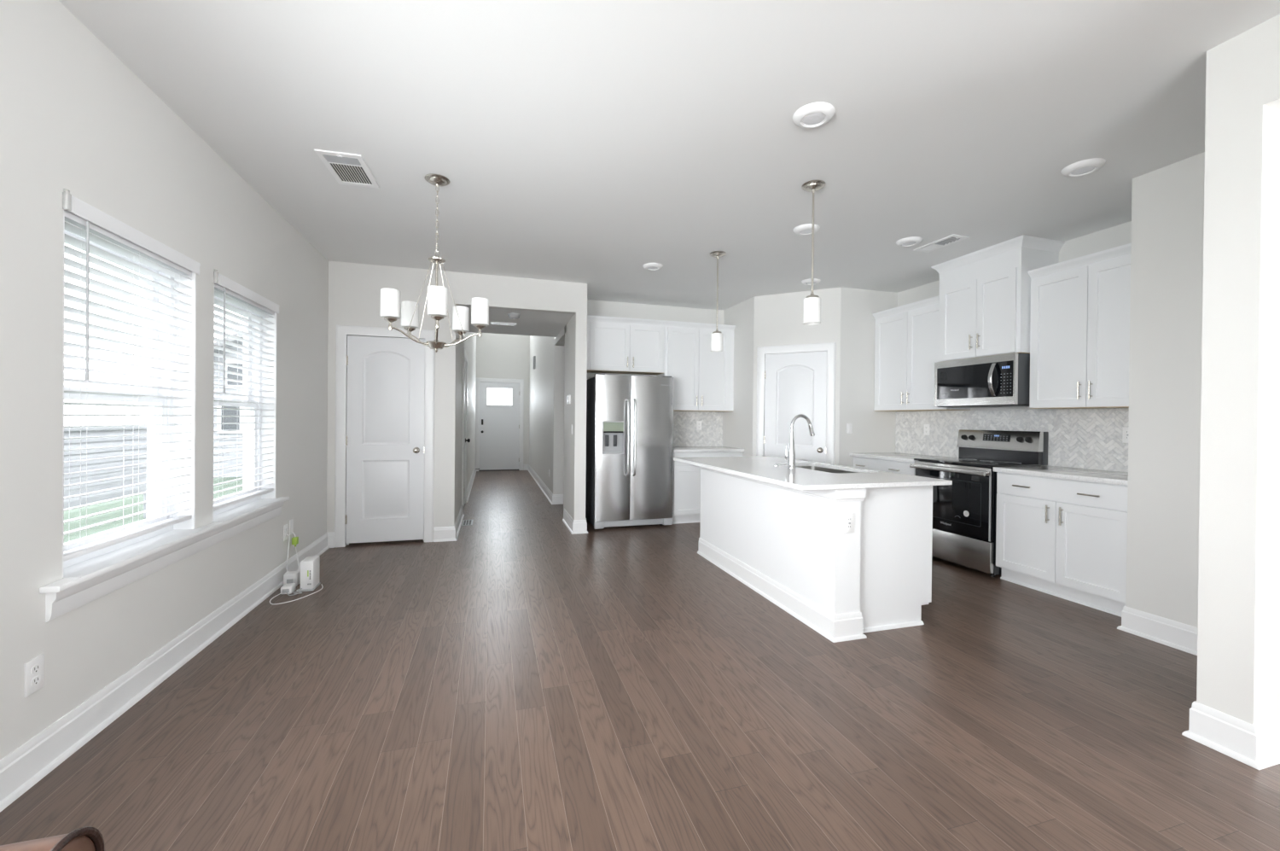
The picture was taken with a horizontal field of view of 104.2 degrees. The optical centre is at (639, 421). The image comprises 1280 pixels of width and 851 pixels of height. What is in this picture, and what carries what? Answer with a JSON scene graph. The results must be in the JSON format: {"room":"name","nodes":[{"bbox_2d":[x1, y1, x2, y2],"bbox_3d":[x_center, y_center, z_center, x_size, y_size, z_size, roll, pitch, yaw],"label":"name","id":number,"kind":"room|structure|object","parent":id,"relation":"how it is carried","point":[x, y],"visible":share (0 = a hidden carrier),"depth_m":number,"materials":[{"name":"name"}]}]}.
{"room":"open-plan kitchen","nodes":[
{"label":"open-plan kitchen","id":0,"kind":"room"},
{"bbox_2d":[0,0,328,759],"bbox_3d":[-1.798,-0.133,0.451,0.190,2.740,9.175,0,0,-17],"label":"wall","id":1,"kind":"structure","parent":0,"point":[74,117],"depth_m":1.96,"materials":[{"name":"white paint"}]},
{"bbox_2d":[23,653,44,697],"bbox_3d":[-2.078,0.870,1.710,0.009,0.116,0.072,0,0,-17],"label":"wall outlet","id":2,"kind":"object","parent":1,"relation":"attached to","point":[34,668],"visible":1,"depth_m":1.70,"materials":[{"name":"white plastic"}]},
{"bbox_2d":[30,663,40,674],"bbox_3d":[-2.076,0.849,1.710,0.004,0.028,0.033,0,0,-17],"label":"socket","id":3,"kind":"object","parent":2,"relation":"attached to","point":[35,668],"depth_m":1.71,"materials":[{"name":"white plastic"}]},
{"bbox_2d":[30,674,40,686],"bbox_3d":[-2.076,0.890,1.711,0.004,0.028,0.033,0,0,-17],"label":"socket","id":4,"kind":"object","parent":2,"relation":"attached to","point":[35,679],"depth_m":1.71,"materials":[{"name":"grey plastic"}]},
{"bbox_2d":[62,209,196,577],"bbox_3d":[-2.319,-0.119,2.200,0.184,1.380,0.855,0,0,-17],"label":"window","id":5,"kind":"structure","parent":1,"relation":"in","point":[189,524],"depth_m":2.56,"materials":[{"name":"white paint"}]},
{"bbox_2d":[62,188,200,561],"bbox_3d":[-2.252,-0.169,2.223,0.079,1.368,0.873,0,0,-17],"label":"window blind","id":6,"kind":"object","parent":5,"relation":"attached to","point":[83,219],"visible":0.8,"depth_m":2.12,"materials":[{"name":"white plastic"}]},
{"bbox_2d":[39,496,289,622],"bbox_3d":[-2.402,0.632,2.712,0.158,0.135,2.072,0,0,-17],"label":"window sill","id":7,"kind":"structure","parent":1,"relation":"attached to","point":[82,583],"depth_m":2.22,"materials":[{"name":"white paint"}]},
{"bbox_2d":[0,531,334,812],"bbox_3d":[-1.690,1.165,0.504,0.067,0.145,8.915,0,0,-17],"label":"baseboard","id":8,"kind":"structure","parent":1,"relation":"attached to","point":[26,765],"depth_m":2.10,"materials":[{"name":"white paint"}]},
{"bbox_2d":[212,288,276,521],"bbox_3d":[-2.613,-0.128,3.187,0.184,1.380,0.860,0,0,-17],"label":"window","id":9,"kind":"structure","parent":1,"relation":"in","point":[271,427],"depth_m":3.56,"materials":[{"name":"white glass"}]},
{"bbox_2d":[213,268,279,511],"bbox_3d":[-2.547,-0.177,3.209,0.079,1.368,0.878,0,0,-17],"label":"window blind","id":10,"kind":"object","parent":9,"relation":"attached to","point":[225,288],"visible":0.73,"depth_m":3.17,"materials":[{"name":"white plastic"}]},
{"bbox_2d":[283,523,287,541],"bbox_3d":[-2.701,0.843,3.798,0.009,0.116,0.072,0,0,-17],"label":"wall outlet","id":11,"kind":"object","parent":1,"relation":"attached to","point":[285,526],"visible":1,"depth_m":3.79,"materials":[{"name":"white plastic"}]},
{"bbox_2d":[289,518,293,535],"bbox_3d":[-2.735,0.825,3.907,0.006,0.116,0.072,0,0,-17],"label":"cable plate","id":12,"kind":"object","parent":1,"relation":"attached to","point":[291,521],"visible":0.99,"depth_m":3.90,"materials":[{"name":"white plastic"}]},
{"bbox_2d":[291,531,299,570],"bbox_3d":[-2.585,1.033,3.820,0.350,0.337,0.035,1,0,36],"label":"cable","id":13,"kind":"object","parent":12,"relation":"hanging from","point":[292,532],"visible":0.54,"depth_m":3.91,"materials":[{"name":"white plastic"}]},
{"bbox_2d":[291,536,298,546],"bbox_3d":[-2.711,0.943,3.916,0.036,0.073,0.044,0,0,-17],"label":"plug","id":14,"kind":"object","parent":13,"relation":"hanging from","point":[295,539],"visible":1,"depth_m":3.90,"materials":[{"name":"green plastic"}]},
{"bbox_2d":[326,260,587,532],"bbox_3d":[-1.804,-0.159,5.174,2.500,2.740,0.120,0,0,-17],"label":"wall","id":15,"kind":"structure","parent":0,"point":[354,288],"depth_m":5.06,"materials":[{"name":"white paint"}]},
{"bbox_2d":[334,324,434,546],"bbox_3d":[-2.509,0.140,4.929,0.877,2.133,0.172,0,0,-17],"label":"door","id":16,"kind":"structure","parent":15,"relation":"in","point":[385,378],"depth_m":4.91,"materials":[{"name":"white paint"}]},
{"bbox_2d":[454,331,476,523],"bbox_3d":[-2.936,-1.416,8.419,0.120,5.200,6.765,0,0,-17],"label":"wall","id":17,"kind":"structure","parent":0,"point":[469,344],"depth_m":7.23,"materials":[{"name":"white paint"}]},
{"bbox_2d":[433,504,464,541],"bbox_3d":[-2.166,1.133,5.696,0.221,0.145,1.363,0,0,-17],"label":"baseboard","id":18,"kind":"structure","parent":17,"relation":"attached to","point":[440,533],"depth_m":5.07,"materials":[{"name":"white paint"}]},
{"bbox_2d":[461,346,470,513],"bbox_3d":[-2.441,0.118,6.849,0.172,2.158,1.016,0,0,-17],"label":"door","id":19,"kind":"structure","parent":17,"relation":"in","point":[464,459],"depth_m":7.09,"materials":[{"name":"white paint"}]},
{"bbox_2d":[466,465,476,502],"bbox_3d":[-3.208,1.103,9.524,0.028,0.145,4.530,0,0,-17],"label":"baseboard","id":20,"kind":"structure","parent":17,"relation":"attached to","point":[471,481],"depth_m":8.79,"materials":[{"name":"white paint"}]},
{"bbox_2d":[476,332,529,470],"bbox_3d":[-3.274,-1.438,11.921,1.475,5.200,0.140,0,0,-17],"label":"wall","id":21,"kind":"structure","parent":0,"point":[503,356],"depth_m":11.88,"materials":[{"name":"white paint"}]},
{"bbox_2d":[475,378,523,471],"bbox_3d":[-3.345,0.066,11.867,1.108,2.192,0.166,0,0,-17],"label":"door","id":22,"kind":"structure","parent":21,"relation":"in","point":[498,427],"depth_m":11.85,"materials":[{"name":"white paint"}]},
{"bbox_2d":[466,306,574,337],"bbox_3d":[-1.575,-1.266,6.128,1.410,0.120,1.635,0,0,-17],"label":"ceiling","id":23,"kind":"structure","parent":0,"point":[536,323],"depth_m":6.07,"materials":[{"name":"white paint"}]},
{"bbox_2d":[490,321,516,325],"bbox_3d":[-1.670,-1.201,6.098,0.300,0.012,0.120,0,0,-17],"label":"ceiling vent","id":24,"kind":"object","parent":23,"relation":"in","point":[491,322],"visible":1,"depth_m":6.08,"materials":[{"name":"white plastic"}]},
{"bbox_2d":[507,313,520,319],"bbox_3d":[-1.406,-1.176,5.561,0.136,0.051,0.136,0,0,-17],"label":"smoke detector","id":25,"kind":"object","parent":23,"relation":"attached to","point":[513,316],"visible":1,"depth_m":5.52,"materials":[{"name":"grey plastic"}]},
{"bbox_2d":[529,314,574,517],"bbox_3d":[-1.640,-1.406,8.806,0.125,5.200,6.765,0,0,-17],"label":"wall","id":26,"kind":"structure","parent":0,"point":[545,381],"depth_m":7.57,"materials":[{"name":"white paint"}]},
{"bbox_2d":[532,355,535,369],"bbox_3d":[-2.222,-1.240,10.452,0.047,0.260,0.180,0,0,-17],"label":"door chime","id":27,"kind":"object","parent":26,"relation":"attached to","point":[533,357],"visible":1,"depth_m":10.37,"materials":[{"name":"grey plastic"}]},
{"bbox_2d":[523,464,563,504],"bbox_3d":[-1.209,1.120,9.882,1.845,0.145,4.988,0,0,-17],"label":"baseboard","id":28,"kind":"structure","parent":26,"relation":"attached to","point":[553,498],"depth_m":8.15,"materials":[{"name":"white paint"}]},
{"bbox_2d":[567,394,570,404],"bbox_3d":[-0.828,-0.258,5.793,0.026,0.110,0.130,0,0,-17],"label":"thermostat","id":29,"kind":"object","parent":26,"relation":"attached to","point":[569,395],"visible":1,"depth_m":5.74,"materials":[{"name":"white plastic"}]},
{"bbox_2d":[562,508,587,534],"bbox_3d":[-0.763,1.145,5.802,0.181,0.145,0.763,0,0,-17],"label":"baseboard","id":30,"kind":"structure","parent":26,"relation":"attached to","point":[575,526],"depth_m":5.46,"materials":[{"name":"white paint"}]},
{"bbox_2d":[554,326,565,345],"bbox_3d":[-1.021,-1.157,6.725,0.125,0.095,1.190,0,0,-17],"label":"wall passage header","id":31,"kind":"structure","parent":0,"point":[560,339],"depth_m":6.83,"materials":[{"name":"white paint"}]},
{"bbox_2d":[561,344,564,494],"bbox_3d":[-0.321,0.005,7.627,1.750,2.415,0.120,0,0,-17],"label":"wall","id":32,"kind":"structure","parent":0,"point":[564,345],"depth_m":7.32,"materials":[{"name":"white paint"}]},
{"bbox_2d":[0,470,1279,850],"bbox_3d":[0.650,1.297,4.797,7.390,0.120,16.200,0,0,-17],"label":"floor","id":33,"kind":"structure","parent":0,"point":[521,681],"depth_m":2.05,"materials":[{"name":"brown wood"}]},
{"bbox_2d":[0,826,104,850],"bbox_3d":[-1.051,0.847,-0.203,0.822,0.800,2.022,0,0,-17],"label":"leather sofa","id":34,"kind":"object","parent":33,"relation":"on","point":[84,838],"visible":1,"depth_m":0.81,"materials":[{"name":"brown leather"}]},
{"bbox_2d":[280,582,296,594],"bbox_3d":[-2.501,1.186,3.538,0.070,0.055,0.097,0,0,-17],"label":"power adapter","id":35,"kind":"object","parent":33,"relation":"on","point":[290,587],"visible":1,"depth_m":3.51,"materials":[{"name":"white plastic"}]},
{"bbox_2d":[283,570,300,586],"bbox_3d":[-2.576,1.162,3.686,0.090,0.100,0.082,0,0,-17],"label":"adapter","id":36,"kind":"object","parent":33,"relation":"on","point":[290,576],"visible":0.76,"depth_m":3.65,"materials":[{"name":"white plastic"}]},
{"bbox_2d":[286,534,290,571],"bbox_3d":[-2.647,0.989,3.747,0.021,0.260,0.151,0,0,-36],"label":"cable","id":37,"kind":"object","parent":36,"relation":"attached to","point":[287,534],"visible":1,"depth_m":3.77,"materials":[{"name":"white plastic"}]},
{"bbox_2d":[286,587,302,595],"bbox_3d":[-2.431,1.200,3.502,0.093,0.028,0.068,0,0,-35],"label":"cable","id":38,"kind":"object","parent":33,"relation":"on","point":[294,592],"visible":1,"depth_m":3.49,"materials":[{"name":"grey plastic"}]},
{"bbox_2d":[269,583,323,604],"bbox_3d":[-2.390,1.206,3.497,0.197,0.018,0.378,1,0,33],"label":"cable","id":39,"kind":"object","parent":33,"relation":"on","point":[322,584],"visible":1,"depth_m":3.42,"materials":[{"name":"white plastic"}]},
{"bbox_2d":[298,555,320,591],"bbox_3d":[-2.413,1.107,3.641,0.092,0.215,0.158,0,0,-17],"label":"modem","id":40,"kind":"object","parent":33,"relation":"on","point":[310,566],"visible":0.98,"depth_m":3.58,"materials":[{"name":"white plastic"}]},
{"bbox_2d":[461,519,473,525],"bbox_3d":[-2.056,1.202,5.939,0.120,0.006,0.320,0,0,-17],"label":"floor vent","id":41,"kind":"object","parent":33,"relation":"in","point":[465,522],"visible":1,"depth_m":5.93,"materials":[{"name":"grey plastic"}]},
{"bbox_2d":[585,373,673,529],"bbox_3d":[-0.139,0.340,5.978,0.924,1.765,0.724,0,0,-17],"label":"refrigerator","id":42,"kind":"object","parent":33,"relation":"on","point":[630,418],"visible":0.98,"depth_m":5.70,"materials":[{"name":"grey metal"}]},
{"bbox_2d":[671,451,742,523],"bbox_3d":[0.758,0.797,6.323,0.932,0.865,0.623,0,0,-17],"label":"base cabinet","id":43,"kind":"object","parent":33,"relation":"on","point":[686,477],"visible":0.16,"depth_m":5.99,"materials":[{"name":"white paint"}]},
{"bbox_2d":[672,446,744,452],"bbox_3d":[0.758,0.347,6.324,0.940,0.035,0.616,0,0,-17],"label":"countertop","id":44,"kind":"structure","parent":43,"relation":"on","point":[676,449],"depth_m":6.11,"materials":[{"name":"white stone"}]},
{"bbox_2d":[697,465,932,642],"bbox_3d":[1.225,0.810,3.876,0.843,0.873,1.955,0,0,-17],"label":"kitchen island","id":45,"kind":"object","parent":33,"relation":"on","point":[788,545],"visible":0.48,"depth_m":3.08,"materials":[{"name":"white paint"}]},
{"bbox_2d":[673,455,952,490],"bbox_3d":[1.106,0.359,3.852,1.055,0.027,2.027,0,0,-17],"label":"island countertop","id":46,"kind":"structure","parent":45,"relation":"on","point":[762,468],"depth_m":3.30,"materials":[{"name":"white stone"}]},
{"bbox_2d":[784,414,814,468],"bbox_3d":[1.214,0.146,3.771,0.226,0.404,0.092,0,0,-17],"label":"kitchen faucet","id":47,"kind":"object","parent":46,"relation":"on","point":[791,458],"visible":1,"depth_m":3.72,"materials":[{"name":"silver metal"}]},
{"bbox_2d":[795,465,856,473],"bbox_3d":[1.400,0.477,3.803,0.409,0.202,0.792,0,0,-17],"label":"sink","id":48,"kind":"object","parent":46,"relation":"in","point":[814,468],"visible":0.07,"depth_m":4.08,"materials":[{"name":"silver metal"}]},
{"bbox_2d":[843,512,854,533],"bbox_3d":[1.206,0.584,2.873,0.072,0.116,0.010,0,0,-17],"label":"wall outlet","id":49,"kind":"object","parent":45,"relation":"attached to","point":[848,518],"visible":1,"depth_m":2.87,"materials":[{"name":"white plastic"}]},
{"bbox_2d":[846,517,851,529],"bbox_3d":[1.207,0.584,2.871,0.033,0.068,0.004,0,0,-17],"label":"socket","id":50,"kind":"object","parent":49,"relation":"attached to","point":[848,519],"depth_m":2.87,"materials":[{"name":"grey plastic"}]},
{"bbox_2d":[853,456,914,475],"bbox_3d":[2.768,0.822,5.236,0.643,0.865,0.888,0,0,-17],"label":"base cabinet","id":51,"kind":"object","parent":33,"relation":"on","point":[898,467],"visible":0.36,"depth_m":5.11,"materials":[{"name":"white paint"}]},
{"bbox_2d":[849,452,949,462],"bbox_3d":[2.776,0.372,5.234,0.636,0.035,0.888,0,0,-17],"label":"countertop","id":52,"kind":"structure","parent":51,"relation":"on","point":[907,457],"depth_m":5.18,"materials":[{"name":"white stone"}]},
{"bbox_2d":[909,429,1048,576],"bbox_3d":[2.973,0.668,4.430,0.698,1.184,0.758,0,0,-17],"label":"range","id":53,"kind":"object","parent":33,"relation":"on","point":[964,511],"visible":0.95,"depth_m":4.25,"materials":[{"name":"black metal"}]},
{"bbox_2d":[913,457,1041,467],"bbox_3d":[2.961,0.358,4.424,0.550,0.019,0.758,0,0,-17],"label":"cooktop","id":54,"kind":"object","parent":53,"relation":"in","point":[949,462],"depth_m":4.34,"materials":[{"name":"glass"}]},
{"bbox_2d":[995,471,1127,616],"bbox_3d":[3.251,0.835,3.616,0.643,0.865,0.947,0,0,-17],"label":"base cabinet","id":55,"kind":"object","parent":33,"relation":"on","point":[1064,538],"visible":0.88,"depth_m":3.50,"materials":[{"name":"white paint"}]},
{"bbox_2d":[992,465,1128,485],"bbox_3d":[3.259,0.385,3.615,0.636,0.035,0.952,0,0,-17],"label":"countertop","id":56,"kind":"structure","parent":55,"relation":"on","point":[1076,474],"depth_m":3.60,"materials":[{"name":"white stone"}]},
{"bbox_2d":[563,299,724,518],"bbox_3d":[0.143,-0.147,6.523,2.255,2.740,0.120,0,0,-17],"label":"wall","id":57,"kind":"structure","parent":0,"point":[594,307],"depth_m":6.42,"materials":[{"name":"white paint"}]},
{"bbox_2d":[587,314,666,374],"bbox_3d":[-0.234,-0.933,6.152,1.054,0.645,0.358,0,0,-17],"label":"upper cabinet","id":58,"kind":"object","parent":57,"relation":"attached to","point":[615,345],"visible":0.92,"depth_m":6.02,"materials":[{"name":"white paint"}]},
{"bbox_2d":[657,320,735,411],"bbox_3d":[0.726,-0.695,6.440,0.949,1.107,0.358,0,0,-17],"label":"upper cabinet","id":59,"kind":"object","parent":57,"relation":"attached to","point":[703,379],"visible":0.92,"depth_m":6.30,"materials":[{"name":"white paint"}]},
{"bbox_2d":[673,411,722,446],"bbox_3d":[0.669,0.093,6.612,0.948,0.468,0.008,0,0,-17],"label":"backsplash","id":60,"kind":"structure","parent":57,"relation":"attached to","point":[685,433],"depth_m":6.64,"materials":[{"name":"white tile"}]},
{"bbox_2d":[696,420,701,430],"bbox_3d":[0.788,0.048,6.638,0.072,0.116,0.009,0,0,-17],"label":"wall outlet","id":61,"kind":"object","parent":60,"relation":"attached to","point":[698,422],"visible":1,"depth_m":6.63,"materials":[{"name":"white plastic"}]},
{"bbox_2d":[58,0,1279,310],"bbox_3d":[1.564,-1.529,1.811,7.390,0.100,10.000,0,0,-17],"label":"ceiling","id":62,"kind":"structure","parent":0,"point":[594,142],"depth_m":2.48,"materials":[{"name":"white paint"}]},
{"bbox_2d":[314,149,379,188],"bbox_3d":[-1.746,-1.510,2.992,0.235,0.012,0.410,0,0,-14],"label":"ceiling vent","id":63,"kind":"object","parent":62,"relation":"in","point":[348,169],"visible":1,"depth_m":2.97,"materials":[{"name":"white plastic"}]},
{"bbox_2d":[380,173,488,352],"bbox_3d":[-1.254,-0.974,3.095,0.607,1.076,0.601,0,0,-17],"label":"chandelier","id":64,"kind":"object","parent":62,"relation":"hanging from","point":[392,305],"visible":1,"depth_m":3.08,"materials":[{"name":"white glass"}]},
{"bbox_2d":[642,262,663,270],"bbox_3d":[0.124,-1.496,4.817,0.194,0.026,0.194,0,0,-17],"label":"recessed light","id":65,"kind":"object","parent":62,"relation":"in","point":[650,266],"visible":1,"depth_m":4.77,"materials":[{"name":"white plastic"}]},
{"bbox_2d":[709,250,726,351],"bbox_3d":[0.690,-1.066,4.444,0.144,0.870,0.144,0,0,-17],"label":"pendant light","id":66,"kind":"object","parent":62,"relation":"hanging from","point":[717,336],"visible":1,"depth_m":4.41,"materials":[{"name":"white glass"}]},
{"bbox_2d":[793,223,820,235],"bbox_3d":[1.287,-1.480,3.849,0.194,0.026,0.194,0,0,-17],"label":"recessed light","id":67,"kind":"object","parent":62,"relation":"in","point":[804,229],"visible":0.82,"depth_m":3.81,"materials":[{"name":"white plastic"}]},
{"bbox_2d":[801,278,820,285],"bbox_3d":[1.814,-1.482,5.288,0.194,0.026,0.194,0,0,-17],"label":"recessed light","id":68,"kind":"object","parent":62,"relation":"in","point":[806,282],"visible":0.87,"depth_m":5.25,"materials":[{"name":"white plastic"}]},
{"bbox_2d":[801,180,825,325],"bbox_3d":[1.088,-1.056,3.137,0.144,0.870,0.144,0,0,-17],"label":"pendant light","id":69,"kind":"object","parent":62,"relation":"hanging from","point":[811,304],"visible":1,"depth_m":3.11,"materials":[{"name":"white glass"}]},
{"bbox_2d":[792,102,835,128],"bbox_3d":[0.842,-1.476,2.415,0.194,0.026,0.194,0,0,-17],"label":"recessed light","id":70,"kind":"object","parent":62,"relation":"in","point":[815,114],"visible":1,"depth_m":2.38,"materials":[{"name":"white plastic"}]},
{"bbox_2d":[896,236,922,246],"bbox_3d":[2.210,-1.472,4.087,0.194,0.026,0.194,0,0,-17],"label":"recessed light","id":71,"kind":"object","parent":62,"relation":"in","point":[907,241],"visible":1,"depth_m":4.05,"materials":[{"name":"white plastic"}]},
{"bbox_2d":[913,233,968,252],"bbox_3d":[2.492,-1.477,4.136,0.165,0.012,0.380,0,0,-18],"label":"ceiling vent","id":72,"kind":"object","parent":62,"relation":"in","point":[953,238],"visible":1,"depth_m":4.12,"materials":[{"name":"white plastic"}]},
{"bbox_2d":[1060,157,1105,176],"bbox_3d":[2.563,-1.462,2.882,0.194,0.026,0.194,0,0,-17],"label":"recessed light","id":73,"kind":"object","parent":62,"relation":"in","point":[1085,166],"visible":1,"depth_m":2.85,"materials":[{"name":"white plastic"}]},
{"bbox_2d":[722,296,754,456],"bbox_3d":[1.294,-0.136,6.383,0.110,2.740,0.805,0,0,-17],"label":"wall","id":74,"kind":"structure","parent":0,"point":[737,424],"depth_m":6.25,"materials":[{"name":"white paint"}]},
{"bbox_2d":[752,287,841,465],"bbox_3d":[1.810,-0.128,5.800,0.972,2.740,0.100,1,0,28],"label":"wall","id":75,"kind":"structure","parent":0,"point":[777,318],"depth_m":5.76,"materials":[{"name":"white paint"}]},
{"bbox_2d":[756,342,835,464],"bbox_3d":[1.795,0.176,5.779,0.876,2.133,0.172,1,0,28],"label":"door","id":76,"kind":"structure","parent":75,"relation":"in","point":[793,381],"depth_m":5.75,"materials":[{"name":"white paint"}]},
{"bbox_2d":[838,287,897,466],"bbox_3d":[2.572,-0.120,5.693,0.775,2.740,0.110,0,0,-17],"label":"wall","id":77,"kind":"structure","parent":0,"point":[873,431],"depth_m":5.61,"materials":[{"name":"white paint"}]},
{"bbox_2d":[846,423,852,433],"bbox_3d":[2.341,0.074,5.563,0.072,0.116,0.010,0,0,-17],"label":"light switch","id":78,"kind":"object","parent":77,"relation":"attached to","point":[849,426],"visible":1,"depth_m":5.56,"materials":[{"name":"white plastic"}]},
{"bbox_2d":[897,221,1131,465],"bbox_3d":[3.375,-0.107,4.568,0.120,2.740,2.725,0,0,-17],"label":"wall","id":79,"kind":"structure","parent":0,"point":[1120,235],"depth_m":3.99,"materials":[{"name":"white paint"}]},
{"bbox_2d":[872,295,971,411],"bbox_3d":[2.922,-0.670,5.247,0.363,1.102,0.932,0,0,-17],"label":"upper cabinet","id":80,"kind":"object","parent":79,"relation":"attached to","point":[906,342],"visible":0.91,"depth_m":5.18,"materials":[{"name":"white paint"}]},
{"bbox_2d":[930,234,1064,361],"bbox_3d":[3.119,-1.018,4.413,0.468,0.919,0.861,0,0,-17],"label":"upper cabinet","id":81,"kind":"object","parent":79,"relation":"attached to","point":[985,296],"visible":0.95,"depth_m":4.22,"materials":[{"name":"white paint"}]},
{"bbox_2d":[934,352,1029,407],"bbox_3d":[3.083,-0.344,4.409,0.514,0.420,0.760,0,0,-17],"label":"microwave","id":82,"kind":"object","parent":81,"relation":"attached to","point":[1002,380],"visible":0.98,"depth_m":4.24,"materials":[{"name":"grey metal"}]},
{"bbox_2d":[895,407,1128,471],"bbox_3d":[3.325,0.128,4.498,0.008,0.470,2.609,0,0,-17],"label":"backsplash","id":83,"kind":"structure","parent":79,"relation":"attached to","point":[1090,439],"depth_m":4.16,"materials":[{"name":"white tile"}]},
{"bbox_2d":[923,424,929,435],"bbox_3d":[3.068,0.082,5.331,0.009,0.116,0.072,0,0,-17],"label":"wall outlet","id":84,"kind":"object","parent":83,"relation":"attached to","point":[926,429],"visible":1,"depth_m":5.33,"materials":[{"name":"white plastic"}]},
{"bbox_2d":[1122,426,1128,442],"bbox_3d":[3.571,0.096,3.642,0.010,0.116,0.072,0,0,-17],"label":"wall outlet","id":85,"kind":"object","parent":83,"relation":"attached to","point":[1125,429],"visible":0.53,"depth_m":3.66,"materials":[{"name":"white plastic"}]},
{"bbox_2d":[1125,430,1128,439],"bbox_3d":[3.570,0.096,3.641,0.004,0.068,0.033,0,0,-17],"label":"socket","id":86,"kind":"object","parent":85,"relation":"attached to","point":[1126,431],"depth_m":3.65,"materials":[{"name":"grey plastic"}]},
{"bbox_2d":[1027,243,1131,408],"bbox_3d":[3.406,-0.656,3.626,0.363,1.105,0.906,0,0,-17],"label":"upper cabinet","id":87,"kind":"object","parent":79,"relation":"attached to","point":[1079,331],"visible":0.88,"depth_m":3.66,"materials":[{"name":"white paint"}]},
{"bbox_2d":[1125,151,1204,627],"bbox_3d":[3.508,-0.096,2.776,0.890,2.740,0.785,0,0,-17],"label":"wall","id":88,"kind":"structure","parent":0,"point":[1167,202],"depth_m":2.86,"materials":[{"name":"white paint"}]},
{"bbox_2d":[1117,605,1279,769],"bbox_3d":[3.459,1.202,2.691,2.813,0.145,0.996,0,0,-17],"label":"baseboard","id":89,"kind":"structure","parent":88,"relation":"attached to","point":[1257,746],"depth_m":1.94,"materials":[{"name":"white paint"}]},
{"bbox_2d":[1196,22,1279,724],"bbox_3d":[3.597,-0.093,2.312,2.785,2.740,0.155,0,0,-17],"label":"wall column","id":90,"kind":"structure","parent":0,"point":[1238,626],"depth_m":1.89,"materials":[{"name":"white paint"}]},
{"bbox_2d":[1262,13,1279,110],"bbox_3d":[3.020,-1.301,-0.356,0.135,0.305,4.610,0,0,-17],"label":"wall header","id":91,"kind":"structure","parent":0,"point":[1271,37],"depth_m":1.81,"materials":[{"name":"white paint"}]},
{"label":"outside","id":92,"kind":"structure","parent":0,"visible":0},
{"bbox_2d":[64,477,242,542],"bbox_3d":[-24.284,1.393,8.417,38.300,0.180,90.000,0,0,-17],"label":"lawn","id":93,"kind":"structure","parent":92,"point":[78,512],"depth_m":7.93,"materials":[{"name":"green plant"}]},
{"bbox_2d":[64,422,215,517],"bbox_3d":[-7.263,0.742,6.813,0.110,1.460,5.200,0,0,-17],"label":"vinyl fence","id":94,"kind":"object","parent":93,"relation":"on","point":[72,467],"visible":0.2,"depth_m":6.70,"materials":[{"name":"white plastic"}]},
{"bbox_2d":[213,330,243,477],"bbox_3d":[-9.069,-1.101,17.296,7.000,5.000,8.650,0,0,-17],"label":"house","id":95,"kind":"structure","parent":93,"relation":"on","point":[226,412],"depth_m":12.70,"materials":[{"name":"white"}]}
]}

